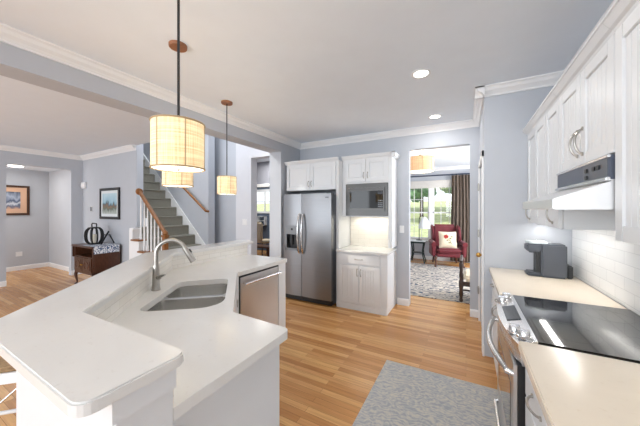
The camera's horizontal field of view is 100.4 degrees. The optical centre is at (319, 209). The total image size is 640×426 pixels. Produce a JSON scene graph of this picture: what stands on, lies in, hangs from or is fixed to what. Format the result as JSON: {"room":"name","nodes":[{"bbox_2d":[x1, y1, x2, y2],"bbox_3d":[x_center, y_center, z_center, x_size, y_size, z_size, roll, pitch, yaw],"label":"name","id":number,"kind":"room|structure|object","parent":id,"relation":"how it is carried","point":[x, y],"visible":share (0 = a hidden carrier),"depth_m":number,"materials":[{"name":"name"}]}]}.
{"room":"kitchen","nodes":[
{"label":"kitchen","id":0,"kind":"room"},
{"bbox_2d":[6,168,48,266],"bbox_3d":[-7.865,0.200,5.959,0.120,2.600,2.900,0,0,29],"label":"wall","id":1,"kind":"structure","parent":0,"point":[28,234],"depth_m":6.77,"materials":[{"name":"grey paint"}]},
{"bbox_2d":[6,185,29,214],"bbox_3d":[-7.523,-0.225,6.422,0.028,0.730,0.740,0,0,29],"label":"framed picture","id":2,"kind":"object","parent":1,"relation":"attached to","point":[17,197],"visible":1,"depth_m":6.56,"materials":[{"name":"brown wood"}]},
{"bbox_2d":[6,192,19,208],"bbox_3d":[-7.523,-0.225,6.421,0.002,0.410,0.420,0,0,29],"label":"print","id":3,"kind":"object","parent":2,"relation":"attached to","point":[12,198],"depth_m":6.50},
{"bbox_2d":[6,262,48,271],"bbox_3d":[-7.841,1.448,5.860,0.016,0.105,2.750,0,0,29],"label":"baseboard","id":4,"kind":"structure","parent":1,"relation":"attached to","point":[15,268],"depth_m":6.70,"materials":[{"name":"white paint"}]},
{"bbox_2d":[6,166,61,171],"bbox_3d":[-7.111,-1.050,5.461,1.680,0.100,2.750,0,0,29],"label":"ceiling","id":5,"kind":"structure","parent":0,"point":[25,167],"depth_m":6.50,"materials":[{"name":"paint"}]},
{"bbox_2d":[7,164,24,166],"bbox_3d":[-6.856,-0.983,6.011,0.280,0.034,0.280,0,0,29],"label":"recessed light","id":6,"kind":"object","parent":5,"relation":"in","point":[10,165],"visible":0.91,"depth_m":5.97,"materials":[{"name":"white paint"}]},
{"bbox_2d":[0,150,82,281],"bbox_3d":[-7.026,0.130,3.743,0.120,2.740,5.819,0,0,29],"label":"wall","id":7,"kind":"structure","parent":0,"point":[74,167],"depth_m":5.88,"materials":[{"name":"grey paint"}]},
{"bbox_2d":[0,281,5,286],"bbox_3d":[-7.251,1.448,3.189,0.016,0.105,4.630,0,0,29],"label":"baseboard","id":8,"kind":"structure","parent":7,"relation":"attached to","point":[2,283],"depth_m":5.18,"materials":[{"name":"white paint"}]},
{"bbox_2d":[0,145,81,159],"bbox_3d":[-6.935,-1.194,3.694,0.085,0.092,5.820,0,0,29],"label":"trim","id":9,"kind":"structure","parent":7,"relation":"attached to","point":[2,147],"depth_m":5.58,"materials":[{"name":"white paint"}]},
{"bbox_2d":[49,169,68,266],"bbox_3d":[-6.468,0.200,6.761,1.800,2.600,0.150,0,0,29],"label":"wall","id":10,"kind":"structure","parent":0,"point":[58,179],"depth_m":6.74,"materials":[{"name":"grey paint"}]},
{"bbox_2d":[48,262,68,271],"bbox_3d":[-6.455,1.448,6.660,1.680,0.105,0.016,0,0,29],"label":"baseboard","id":11,"kind":"structure","parent":10,"relation":"attached to","point":[65,268],"depth_m":6.73,"materials":[{"name":"white paint"}]},
{"bbox_2d":[0,75,149,155],"bbox_3d":[-4.881,-1.365,2.570,4.970,0.250,5.820,0,0,29],"label":"ceiling","id":12,"kind":"structure","parent":0,"point":[32,116],"depth_m":3.84,"materials":[{"name":"paint"}]},
{"bbox_2d":[83,144,142,263],"bbox_3d":[-4.584,-1.150,5.793,2.435,5.300,0.120,0,0,29],"label":"wall","id":13,"kind":"structure","parent":0,"point":[124,170],"depth_m":5.50,"materials":[{"name":"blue paint"}]},
{"bbox_2d":[81,182,86,188],"bbox_3d":[-5.483,-0.560,6.185,0.180,0.140,0.054,0,0,29],"label":"door chime","id":14,"kind":"object","parent":13,"relation":"attached to","point":[83,184],"visible":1,"depth_m":6.16,"materials":[{"name":"white paint"}]},
{"bbox_2d":[80,145,135,160],"bbox_3d":[-4.587,-1.194,5.678,2.300,0.092,0.085,0,0,29],"label":"trim","id":15,"kind":"structure","parent":13,"relation":"attached to","point":[128,148],"depth_m":5.57,"materials":[{"name":"white paint"}]},
{"bbox_2d":[99,187,119,219],"bbox_3d":[-4.443,-0.125,5.628,0.830,0.660,0.028,0,0,29],"label":"framed picture","id":16,"kind":"object","parent":13,"relation":"attached to","point":[109,198],"visible":1,"depth_m":5.62,"materials":[{"name":"black wood"}]},
{"bbox_2d":[102,193,116,213],"bbox_3d":[-4.444,-0.125,5.628,0.600,0.430,0.002,0,0,29],"label":"print","id":17,"kind":"object","parent":16,"relation":"attached to","point":[109,200],"depth_m":5.62},
{"bbox_2d":[0,41,299,257],"bbox_3d":[-2.245,-0.020,1.970,0.250,3.040,7.300,0,0,29],"label":"wall","id":18,"kind":"structure","parent":0,"point":[16,63],"depth_m":2.62,"materials":[{"name":"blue paint"}]},
{"bbox_2d":[0,22,300,149],"bbox_3d":[-2.098,-1.194,1.890,0.085,0.092,7.300,0,0,29],"label":"trim","id":19,"kind":"structure","parent":18,"relation":"attached to","point":[9,35],"depth_m":2.37,"materials":[{"name":"white paint"}]},
{"bbox_2d":[143,134,269,254],"bbox_3d":[-2.978,-1.150,6.077,4.980,5.300,0.400,0,0,29],"label":"wall","id":20,"kind":"structure","parent":0,"point":[218,225],"depth_m":5.57,"materials":[{"name":"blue paint"}]},
{"bbox_2d":[182,187,208,211],"bbox_3d":[-3.095,-0.596,5.864,1.849,1.313,0.082,0,0,29],"label":"wall handrail","id":21,"kind":"object","parent":20,"relation":"attached to","point":[184,188],"visible":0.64,"depth_m":5.57,"materials":[{"name":"brown wood"}]},
{"bbox_2d":[242,219,246,224],"bbox_3d":[-1.410,0.235,4.983,0.115,0.114,0.011,0,0,29],"label":"light switch","id":22,"kind":"object","parent":20,"relation":"attached to","point":[244,221],"visible":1,"depth_m":4.98,"materials":[{"name":"white paint"}]},
{"bbox_2d":[0,250,497,425],"bbox_3d":[-2.068,1.530,4.552,14.000,0.060,12.000,0,0,29],"label":"floor","id":23,"kind":"structure","parent":0,"point":[331,358],"depth_m":2.92,"materials":[{"name":"brown wood"}]},
{"bbox_2d":[0,356,15,414],"bbox_3d":[-1.800,1.168,1.544,0.440,0.666,0.422,0,0,-16],"label":"counter stool","id":24,"kind":"object","parent":23,"relation":"on","point":[7,372],"visible":0.02,"depth_m":1.41,"materials":[{"name":"white paint"}]},
{"bbox_2d":[71,242,119,283],"bbox_3d":[-4.518,1.104,5.367,0.880,0.808,0.484,0,0,29],"label":"console table","id":25,"kind":"object","parent":23,"relation":"on","point":[86,262],"visible":0.8,"depth_m":5.19,"materials":[{"name":"brown wood"}]},
{"bbox_2d":[84,243,119,253],"bbox_3d":[-4.321,0.767,5.273,0.455,0.145,0.420,0,0,29],"label":"table runner","id":26,"kind":"object","parent":25,"relation":"on","point":[105,247],"visible":0.93,"depth_m":5.17,"materials":[{"name":"blue fabric"}]},
{"bbox_2d":[84,223,103,244],"bbox_3d":[-4.535,0.481,5.356,0.314,0.426,0.303,0,0,29],"label":"lantern","id":27,"kind":"object","parent":26,"relation":"on","point":[93,237],"visible":0.97,"depth_m":5.30,"materials":[{"name":"black metal"}]},
{"bbox_2d":[93,234,96,242],"bbox_3d":[-4.535,0.582,5.356,0.100,0.165,0.100,0,0,29],"label":"candle","id":28,"kind":"object","parent":27,"relation":"on","point":[94,235],"depth_m":5.32,"materials":[{"name":"white wax"}]},
{"bbox_2d":[100,231,114,244],"bbox_3d":[-4.215,0.555,5.293,0.241,0.260,0.168,0,0,-43],"label":"easel","id":29,"kind":"object","parent":26,"relation":"on","point":[106,234],"visible":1,"depth_m":5.28,"materials":[{"name":"black metal"}]},
{"bbox_2d":[16,245,285,425],"bbox_3d":[-0.935,0.980,2.094,1.287,1.041,3.005,0,0,-6],"label":"kitchen island","id":30,"kind":"object","parent":23,"relation":"on","point":[251,398],"visible":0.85,"depth_m":1.00,"materials":[{"name":"white paint"}]},
{"bbox_2d":[0,240,252,417],"bbox_3d":[-1.130,0.441,2.086,0.980,0.035,3.172,0,0,-10],"label":"island countertop","id":31,"kind":"structure","parent":30,"relation":"on","point":[84,363],"depth_m":0.83,"materials":[{"name":"stone"}]},
{"bbox_2d":[111,254,287,420],"bbox_3d":[-0.828,0.605,2.125,1.126,0.039,2.757,0,0,-7],"label":"island countertop","id":32,"kind":"structure","parent":30,"relation":"on","point":[218,343],"depth_m":1.31,"materials":[{"name":"stone"}]},
{"bbox_2d":[151,238,195,290],"bbox_3d":[-1.068,0.398,1.937,0.299,0.375,0.123,0,0,-14],"label":"faucet","id":33,"kind":"object","parent":32,"relation":"on","point":[156,276],"visible":1,"depth_m":1.93,"materials":[{"name":"silver metal"}]},
{"bbox_2d":[147,283,226,310],"bbox_3d":[-0.880,0.727,1.895,0.470,0.204,0.689,0,0,-10],"label":"sink","id":34,"kind":"object","parent":32,"relation":"in","point":[196,296],"visible":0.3,"depth_m":1.91,"materials":[{"name":"metal"}]},
{"bbox_2d":[129,153,205,259],"bbox_3d":[-3.787,-0.300,5.629,3.910,3.600,1.158,0,0,29],"label":"staircase","id":35,"kind":"structure","parent":23,"relation":"on","point":[163,217],"depth_m":5.49,"materials":[{"name":"white paint"}]},
{"bbox_2d":[239,265,281,324],"bbox_3d":[-0.834,1.066,2.889,0.618,0.868,0.597,0,0,29],"label":"dishwasher","id":36,"kind":"object","parent":23,"relation":"on","point":[258,290],"visible":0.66,"depth_m":2.76,"materials":[{"name":"silver metal"}]},
{"bbox_2d":[257,222,269,255],"bbox_3d":[-1.810,0.950,8.675,0.520,1.100,0.500,0,0,-41],"label":"upholstered chair","id":37,"kind":"object","parent":23,"relation":"on","point":[260,239],"visible":0.5,"depth_m":8.42,"materials":[{"name":"beige fabric"}]},
{"bbox_2d":[257,244,269,256],"bbox_3d":[-1.704,1.270,7.716,0.900,0.460,0.400,0,0,29],"label":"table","id":38,"kind":"object","parent":23,"relation":"on","point":[267,247],"visible":0.2,"depth_m":7.47,"materials":[{"name":"brown wood"}]},
{"bbox_2d":[284,192,335,305],"bbox_3d":[-0.092,0.611,4.512,0.895,1.749,0.712,0,0,29],"label":"refrigerator","id":39,"kind":"object","parent":23,"relation":"on","point":[309,219],"visible":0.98,"depth_m":4.23,"materials":[{"name":"metal"}]},
{"bbox_2d":[284,157,349,303],"bbox_3d":[-0.052,0.339,4.627,1.018,2.323,0.530,0,0,29],"label":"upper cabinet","id":40,"kind":"object","parent":23,"relation":"on","point":[322,174],"visible":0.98,"depth_m":4.36,"materials":[{"name":"white paint"}]},
{"bbox_2d":[337,251,395,315],"bbox_3d":[0.724,1.074,4.163,0.786,0.852,0.598,0,0,29],"label":"base cabinet","id":41,"kind":"object","parent":23,"relation":"on","point":[365,282],"visible":0.99,"depth_m":3.92,"materials":[{"name":"white paint"}]},
{"bbox_2d":[336,245,396,255],"bbox_3d":[0.734,0.631,4.166,0.798,0.032,0.583,0,0,29],"label":"countertop","id":42,"kind":"structure","parent":41,"relation":"on","point":[384,251],"depth_m":4.07,"materials":[{"name":"stone"}]},
{"bbox_2d":[410,239,426,263],"bbox_3d":[2.799,1.187,7.611,0.440,0.624,0.360,0,0,29],"label":"side table","id":43,"kind":"object","parent":23,"relation":"on","point":[413,241],"visible":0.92,"depth_m":7.54,"materials":[{"name":"wood"}]},
{"bbox_2d":[416,215,430,240],"bbox_3d":[2.922,0.519,7.544,0.390,0.710,0.330,0,0,29],"label":"table lamp","id":44,"kind":"object","parent":43,"relation":"on","point":[424,223],"visible":0.99,"depth_m":7.44,"materials":[{"name":"white metal"}]},
{"bbox_2d":[352,360,497,425],"bbox_3d":[0.621,1.494,1.592,0.940,0.010,1.890,0,0,29],"label":"kitchen rug","id":45,"kind":"object","parent":23,"relation":"on","point":[401,394],"visible":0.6,"depth_m":2.08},
{"bbox_2d":[410,262,469,303],"bbox_3d":[2.665,1.494,5.752,4.050,0.011,2.950,0,0,29],"label":"rug","id":46,"kind":"object","parent":23,"relation":"on","point":[441,282],"visible":0.19,"depth_m":5.44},
{"bbox_2d":[429,224,467,267],"bbox_3d":[3.413,0.951,7.191,0.872,1.071,0.794,0,0,15],"label":"armchair","id":47,"kind":"object","parent":46,"relation":"on","point":[435,251],"visible":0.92,"depth_m":7.05,"materials":[{"name":"red fabric"}]},
{"bbox_2d":[438,231,456,247],"bbox_3d":[3.336,0.790,6.965,0.430,0.417,0.193,0,0,15],"label":"throw pillow","id":48,"kind":"object","parent":47,"relation":"on","point":[446,239],"visible":1,"depth_m":6.92,"materials":[{"name":"beige fabric"}]},
{"bbox_2d":[436,246,461,253],"bbox_3d":[3.384,1.066,7.078,0.570,0.130,0.560,0,0,15],"label":"seat cushion","id":49,"kind":"object","parent":47,"relation":"on","point":[458,250],"depth_m":6.86,"materials":[{"name":"red fabric"}]},
{"bbox_2d":[459,255,469,301],"bbox_3d":[2.817,1.144,4.302,1.018,0.686,0.634,0,0,29],"label":"bench","id":50,"kind":"object","parent":46,"relation":"on","point":[466,275],"visible":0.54,"depth_m":4.28,"materials":[{"name":"brown wood"}]},
{"bbox_2d":[464,269,469,281],"bbox_3d":[2.822,1.107,4.306,0.885,0.099,0.605,0,0,29],"label":"cushion","id":51,"kind":"object","parent":50,"relation":"on","point":[466,273],"depth_m":4.34,"materials":[{"name":"beige fabric"}]},
{"bbox_2d":[490,280,497,373],"bbox_3d":[1.761,1.063,2.131,0.654,0.874,0.980,0,0,29],"label":"base cabinet","id":52,"kind":"object","parent":23,"relation":"on","point":[494,291],"visible":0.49,"depth_m":2.42,"materials":[{"name":"white paint"}]},
{"bbox_2d":[489,267,626,308],"bbox_3d":[1.760,0.605,2.130,0.633,0.040,0.983,0,0,29],"label":"countertop","id":53,"kind":"structure","parent":52,"relation":"on","point":[512,281],"depth_m":1.98,"materials":[{"name":"beige stone"}]},
{"bbox_2d":[524,240,572,278],"bbox_3d":[2.000,0.430,2.348,0.316,0.309,0.170,0,0,29],"label":"coffee maker","id":54,"kind":"object","parent":53,"relation":"on","point":[549,259],"visible":1,"depth_m":2.28,"materials":[{"name":"grey plastic"}]},
{"bbox_2d":[524,269,540,276],"bbox_3d":[1.914,0.568,2.395,0.112,0.035,0.132,0,0,29],"label":"drip tray","id":55,"kind":"object","parent":54,"relation":"on","point":[535,272],"depth_m":2.35,"materials":[{"name":"grey plastic"}]},
{"bbox_2d":[525,367,546,425],"bbox_3d":[0.665,1.063,0.131,0.654,0.874,2.068,0,0,29],"label":"base cabinet","id":56,"kind":"object","parent":23,"relation":"on","point":[534,416],"visible":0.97,"depth_m":1.02,"materials":[{"name":"white paint"}]},
{"bbox_2d":[518,341,639,425],"bbox_3d":[0.667,0.605,0.133,0.633,0.040,2.074,0,0,29],"label":"countertop","id":57,"kind":"structure","parent":56,"relation":"on","point":[571,388],"depth_m":0.88,"materials":[{"name":"beige stone"}]},
{"bbox_2d":[486,292,639,425],"bbox_3d":[1.301,1.027,1.395,0.734,0.947,0.740,0,0,29],"label":"range","id":58,"kind":"object","parent":23,"relation":"on","point":[609,332],"visible":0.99,"depth_m":1.32,"materials":[{"name":"silver metal"}]},
{"bbox_2d":[513,295,639,363],"bbox_3d":[1.375,0.591,1.354,0.560,0.024,0.740,0,0,29],"label":"cooktop","id":59,"kind":"object","parent":58,"relation":"in","point":[609,332],"depth_m":1.31,"materials":[{"name":"black glass"}]},
{"bbox_2d":[257,161,269,187],"bbox_3d":[-2.649,0.130,7.447,5.800,2.740,0.120,0,0,29],"label":"wall","id":60,"kind":"structure","parent":0,"point":[263,168],"depth_m":6.71,"materials":[{"name":"grey paint"}]},
{"bbox_2d":[257,184,269,187],"bbox_3d":[-1.326,0.430,6.637,1.060,2.140,0.030,0,0,29],"label":"trim","id":61,"kind":"structure","parent":60,"relation":"attached to","point":[258,185],"depth_m":6.67,"materials":[{"name":"white paint"}]},
{"bbox_2d":[257,187,269,250],"bbox_3d":[-1.480,0.200,9.531,5.850,2.600,0.100,0,0,29],"label":"wall","id":62,"kind":"structure","parent":0,"point":[266,229],"depth_m":9.76,"materials":[{"name":"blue paint"}]},
{"bbox_2d":[257,216,266,225],"bbox_3d":[-2.122,0.410,9.743,0.360,0.340,0.139,0,0,29],"label":"wall shelf","id":63,"kind":"object","parent":62,"relation":"attached to","point":[258,217],"visible":0.74,"depth_m":9.69,"materials":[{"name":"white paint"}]},
{"bbox_2d":[257,189,269,212],"bbox_3d":[-2.026,-0.300,9.784,1.090,0.880,0.078,0,0,29],"label":"window","id":64,"kind":"structure","parent":62,"relation":"in","point":[259,190],"depth_m":9.78,"materials":[{"name":"white paint"}]},
{"bbox_2d":[257,158,269,161],"bbox_3d":[-2.282,-1.230,6.556,4.500,0.060,1.090,0,0,29],"label":"ceiling","id":65,"kind":"structure","parent":0,"point":[264,159],"depth_m":6.53,"materials":[{"name":"paint"}]},
{"bbox_2d":[0,0,612,166],"bbox_3d":[1.205,-1.290,2.618,5.600,0.100,11.750,0,0,29],"label":"ceiling","id":66,"kind":"structure","parent":0,"point":[301,71],"depth_m":2.07,"materials":[{"name":"paint"}]},
{"bbox_2d":[149,0,205,172],"bbox_3d":[-0.621,-0.704,1.170,0.219,1.072,0.219,0,0,9],"label":"pendant light","id":67,"kind":"object","parent":66,"relation":"hanging from","point":[177,142],"visible":1,"depth_m":1.09,"materials":[{"name":"beige fabric"}]},
{"bbox_2d":[152,166,202,171],"bbox_3d":[-0.621,-0.175,1.170,0.202,0.015,0.202,0,0,29],"label":"diffuser","id":68,"kind":"object","parent":67,"relation":"attached to","point":[161,168],"depth_m":1.16,"materials":[{"name":"white plastic"}]},
{"bbox_2d":[161,40,193,186],"bbox_3d":[-1.071,-0.704,2.011,0.219,1.072,0.219,0,0,9],"label":"pendant light","id":69,"kind":"object","parent":66,"relation":"hanging from","point":[169,179],"visible":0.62,"depth_m":1.95,"materials":[{"name":"beige fabric"}]},
{"bbox_2d":[163,185,191,186],"bbox_3d":[-1.071,-0.175,2.011,0.202,0.015,0.202,0,0,29],"label":"diffuser","id":70,"kind":"object","parent":69,"relation":"attached to","point":[163,185],"depth_m":1.99,"materials":[{"name":"white plastic"}]},
{"bbox_2d":[217,100,236,194],"bbox_3d":[-1.074,-0.704,3.077,0.219,1.072,0.219,0,0,9],"label":"pendant light","id":71,"kind":"object","parent":66,"relation":"hanging from","point":[226,185],"visible":1,"depth_m":3.01,"materials":[{"name":"beige fabric"}]},
{"bbox_2d":[411,69,430,78],"bbox_3d":[0.921,-1.236,2.432,0.168,0.007,0.168,0,0,29],"label":"recessed light","id":72,"kind":"object","parent":66,"relation":"in","point":[421,73],"visible":1,"depth_m":2.42,"materials":[{"name":"white paint"}]},
{"bbox_2d":[410,151,433,172],"bbox_3d":[2.151,-1.025,5.720,0.549,0.430,0.549,0,0,29],"label":"drum ceiling light","id":73,"kind":"object","parent":66,"relation":"hanging from","point":[420,163],"visible":0.82,"depth_m":5.49,"materials":[{"name":"beige fabric"}]},
{"bbox_2d":[410,170,432,172],"bbox_3d":[2.151,-0.817,5.720,0.524,0.006,0.524,0,0,29],"label":"diffuser","id":74,"kind":"object","parent":73,"relation":"attached to","point":[411,171],"depth_m":5.71,"materials":[{"name":"beige"}]},
{"bbox_2d":[428,114,441,118],"bbox_3d":[1.534,-1.236,3.555,0.168,0.007,0.168,0,0,29],"label":"recessed light","id":75,"kind":"object","parent":66,"relation":"in","point":[435,116],"visible":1,"depth_m":3.54,"materials":[{"name":"white"}]},
{"bbox_2d":[300,127,479,309],"bbox_3d":[1.133,0.130,4.350,3.890,2.740,0.120,0,0,29],"label":"wall","id":76,"kind":"structure","parent":0,"point":[403,145],"depth_m":4.16,"materials":[{"name":"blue paint"}]},
{"bbox_2d":[350,217,387,247],"bbox_3d":[0.847,0.365,4.431,0.730,0.498,0.011,0,0,29],"label":"tile","id":77,"kind":"structure","parent":76,"relation":"attached to","point":[364,231],"depth_m":4.44,"materials":[{"name":"beige tile"}]},
{"bbox_2d":[341,151,399,247],"bbox_3d":[0.802,-0.138,4.242,0.848,1.425,0.384,0,0,29],"label":"upper cabinet","id":78,"kind":"object","parent":76,"relation":"attached to","point":[381,167],"visible":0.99,"depth_m":4.08,"materials":[{"name":"white paint"}]},
{"bbox_2d":[346,183,387,215],"bbox_3d":[0.784,-0.151,4.254,0.676,0.500,0.340,0,0,29],"label":"microwave","id":79,"kind":"object","parent":78,"relation":"in","point":[369,199],"visible":1,"depth_m":4.10,"materials":[{"name":"silver metal"}]},
{"bbox_2d":[300,119,479,148],"bbox_3d":[0.893,-1.194,4.365,2.955,0.092,0.085,0,0,29],"label":"trim","id":80,"kind":"structure","parent":76,"relation":"attached to","point":[470,123],"depth_m":4.20,"materials":[{"name":"white paint"}]},
{"bbox_2d":[397,297,408,305],"bbox_3d":[1.302,1.448,4.181,0.178,0.105,0.016,0,0,29],"label":"baseboard","id":81,"kind":"structure","parent":76,"relation":"attached to","point":[400,301],"depth_m":4.18,"materials":[{"name":"white paint"}]},
{"bbox_2d":[470,309,477,317],"bbox_3d":[2.155,1.448,3.713,0.116,0.105,0.016,0,0,29],"label":"baseboard","id":82,"kind":"structure","parent":76,"relation":"attached to","point":[473,313],"depth_m":3.71,"materials":[{"name":"white paint"}]},
{"bbox_2d":[410,169,469,257],"bbox_3d":[3.990,0.130,7.705,5.600,2.740,0.150,0,0,29],"label":"wall","id":83,"kind":"structure","parent":0,"point":[417,246],"depth_m":8.02,"materials":[{"name":"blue paint"}]},
{"bbox_2d":[410,181,450,240],"bbox_3d":[3.335,0.065,8.007,1.680,1.770,0.150,0,0,29],"label":"window","id":84,"kind":"structure","parent":83,"relation":"in","point":[430,199],"depth_m":7.99,"materials":[{"name":"white paint"}]},
{"bbox_2d":[410,180,451,188],"bbox_3d":[3.303,-0.750,7.948,1.600,0.220,0.038,0,0,29],"label":"window blind","id":85,"kind":"object","parent":84,"relation":"attached to","point":[437,183],"visible":0.54,"depth_m":7.94,"materials":[{"name":"white fabric"}]},
{"bbox_2d":[410,254,469,262],"bbox_3d":[3.994,1.448,7.609,5.300,0.105,0.016,0,0,29],"label":"baseboard","id":86,"kind":"structure","parent":83,"relation":"attached to","point":[414,256],"depth_m":7.96,"materials":[{"name":"white paint"}]},
{"bbox_2d":[410,173,469,177],"bbox_3d":[3.411,-1.000,7.859,2.963,0.070,0.133,0,0,29],"label":"curtain rod","id":87,"kind":"object","parent":83,"relation":"attached to","point":[458,173],"visible":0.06,"depth_m":7.74,"materials":[{"name":"black metal"}]},
{"bbox_2d":[450,175,469,261],"bbox_3d":[4.040,0.250,7.463,0.719,2.440,0.096,0,0,29],"label":"curtain","id":88,"kind":"object","parent":87,"relation":"hanging from","point":[460,194],"visible":0.53,"depth_m":7.50,"materials":[{"name":"brown fabric"}]},
{"bbox_2d":[434,165,469,170],"bbox_3d":[3.978,-1.194,7.578,5.300,0.092,0.085,0,0,29],"label":"trim","id":89,"kind":"structure","parent":83,"relation":"attached to","point":[462,166],"depth_m":7.67,"materials":[{"name":"white paint"}]},
{"bbox_2d":[480,86,571,357],"bbox_3d":[2.248,0.130,3.050,0.685,2.740,1.089,0,0,29],"label":"wall","id":90,"kind":"structure","parent":0,"point":[504,117],"depth_m":2.65,"materials":[{"name":"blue paint"}]},
{"bbox_2d":[473,86,484,125],"bbox_3d":[1.890,-1.194,3.198,0.085,0.092,1.175,0,0,29],"label":"trim","id":91,"kind":"structure","parent":90,"relation":"attached to","point":[478,103],"depth_m":3.08,"materials":[{"name":"white paint"}]},
{"bbox_2d":[476,150,483,343],"bbox_3d":[1.934,0.438,3.216,0.111,2.125,0.970,0,0,29],"label":"door","id":92,"kind":"structure","parent":90,"relation":"in","point":[481,160],"depth_m":3.37,"materials":[{"name":"white paint"}]},
{"bbox_2d":[475,70,563,98],"bbox_3d":[1.929,-1.194,2.555,0.770,0.092,0.085,0,0,29],"label":"trim","id":93,"kind":"structure","parent":90,"relation":"attached to","point":[549,79],"depth_m":2.55,"materials":[{"name":"white paint"}]},
{"bbox_2d":[573,275,629,309],"bbox_3d":[1.123,0.130,0.126,0.150,2.740,7.300,0,0,29],"label":"wall","id":94,"kind":"structure","parent":0,"point":[573,275],"depth_m":1.87,"materials":[{"name":"white tile"}]},
{"bbox_2d":[522,154,614,209],"bbox_3d":[1.407,-0.111,1.343,0.518,0.222,0.702,0,0,29],"label":"range hood","id":95,"kind":"object","parent":94,"relation":"attached to","point":[590,185],"visible":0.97,"depth_m":1.14,"materials":[{"name":"metal"}]},
{"bbox_2d":[583,158,608,181],"bbox_3d":[1.233,-0.172,1.196,0.004,0.076,0.257,0,0,29],"label":"control panel","id":96,"kind":"object","parent":95,"relation":"attached to","point":[597,170],"depth_m":1.17,"materials":[{"name":"metal"}]},
{"bbox_2d":[522,91,614,230],"bbox_3d":[1.883,-0.320,2.059,0.370,0.890,0.990,0,0,29],"label":"upper cabinet","id":97,"kind":"object","parent":94,"relation":"attached to","point":[542,130],"visible":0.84,"depth_m":1.90,"materials":[{"name":"white paint"}]},
{"bbox_2d":[551,21,614,172],"bbox_3d":[1.472,-0.495,1.308,0.370,0.540,0.718,0,0,29],"label":"upper cabinet","id":98,"kind":"object","parent":94,"relation":"attached to","point":[585,90],"visible":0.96,"depth_m":1.30,"materials":[{"name":"white paint"}]},
{"bbox_2d":[564,0,614,70],"bbox_3d":[0.759,-1.194,-0.296,0.085,0.092,6.210,0,0,29],"label":"trim","id":99,"kind":"structure","parent":94,"relation":"attached to","point":[613,0],"depth_m":1.86,"materials":[{"name":"white paint"}]},
{"bbox_2d":[572,230,639,314],"bbox_3d":[1.367,0.233,0.737,0.010,0.705,3.805,0,0,29],"label":"wall tile","id":100,"kind":"structure","parent":94,"relation":"attached to","point":[611,266],"depth_m":1.79,"materials":[{"name":"white tile"}]},
{"bbox_2d":[601,0,639,244],"bbox_3d":[1.036,-0.320,0.512,0.370,0.890,1.093,0,0,29],"label":"upper cabinet","id":101,"kind":"object","parent":94,"relation":"attached to","point":[623,16],"visible":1,"depth_m":0.99,"materials":[{"name":"white paint"}]},
{"label":"outside","id":102,"kind":"structure","parent":0,"visible":0},
{"bbox_2d":[257,201,450,236],"bbox_3d":[19.017,0.000,34.735,120.000,4.000,60.800,0,0,29],"label":"ground","id":103,"kind":"structure","parent":102,"point":[439,206],"depth_m":33.14,"materials":[{"name":"green plant"}]},
{"bbox_2d":[410,188,436,216],"bbox_3d":[11.587,-2.901,30.723,4.630,9.010,4.609,0,0,5],"label":"tree","id":104,"kind":"object","parent":103,"relation":"on","point":[424,190],"visible":0.09,"depth_m":30.20,"materials":[{"name":"green plant"}]},
{"bbox_2d":[439,187,450,193],"bbox_3d":[18.460,-4.388,35.841,8.814,11.982,7.202,0,0,-31],"label":"tree","id":105,"kind":"object","parent":103,"relation":"on","point":[445,190],"visible":0.02,"depth_m":36.61,"materials":[{"name":"green plant"}]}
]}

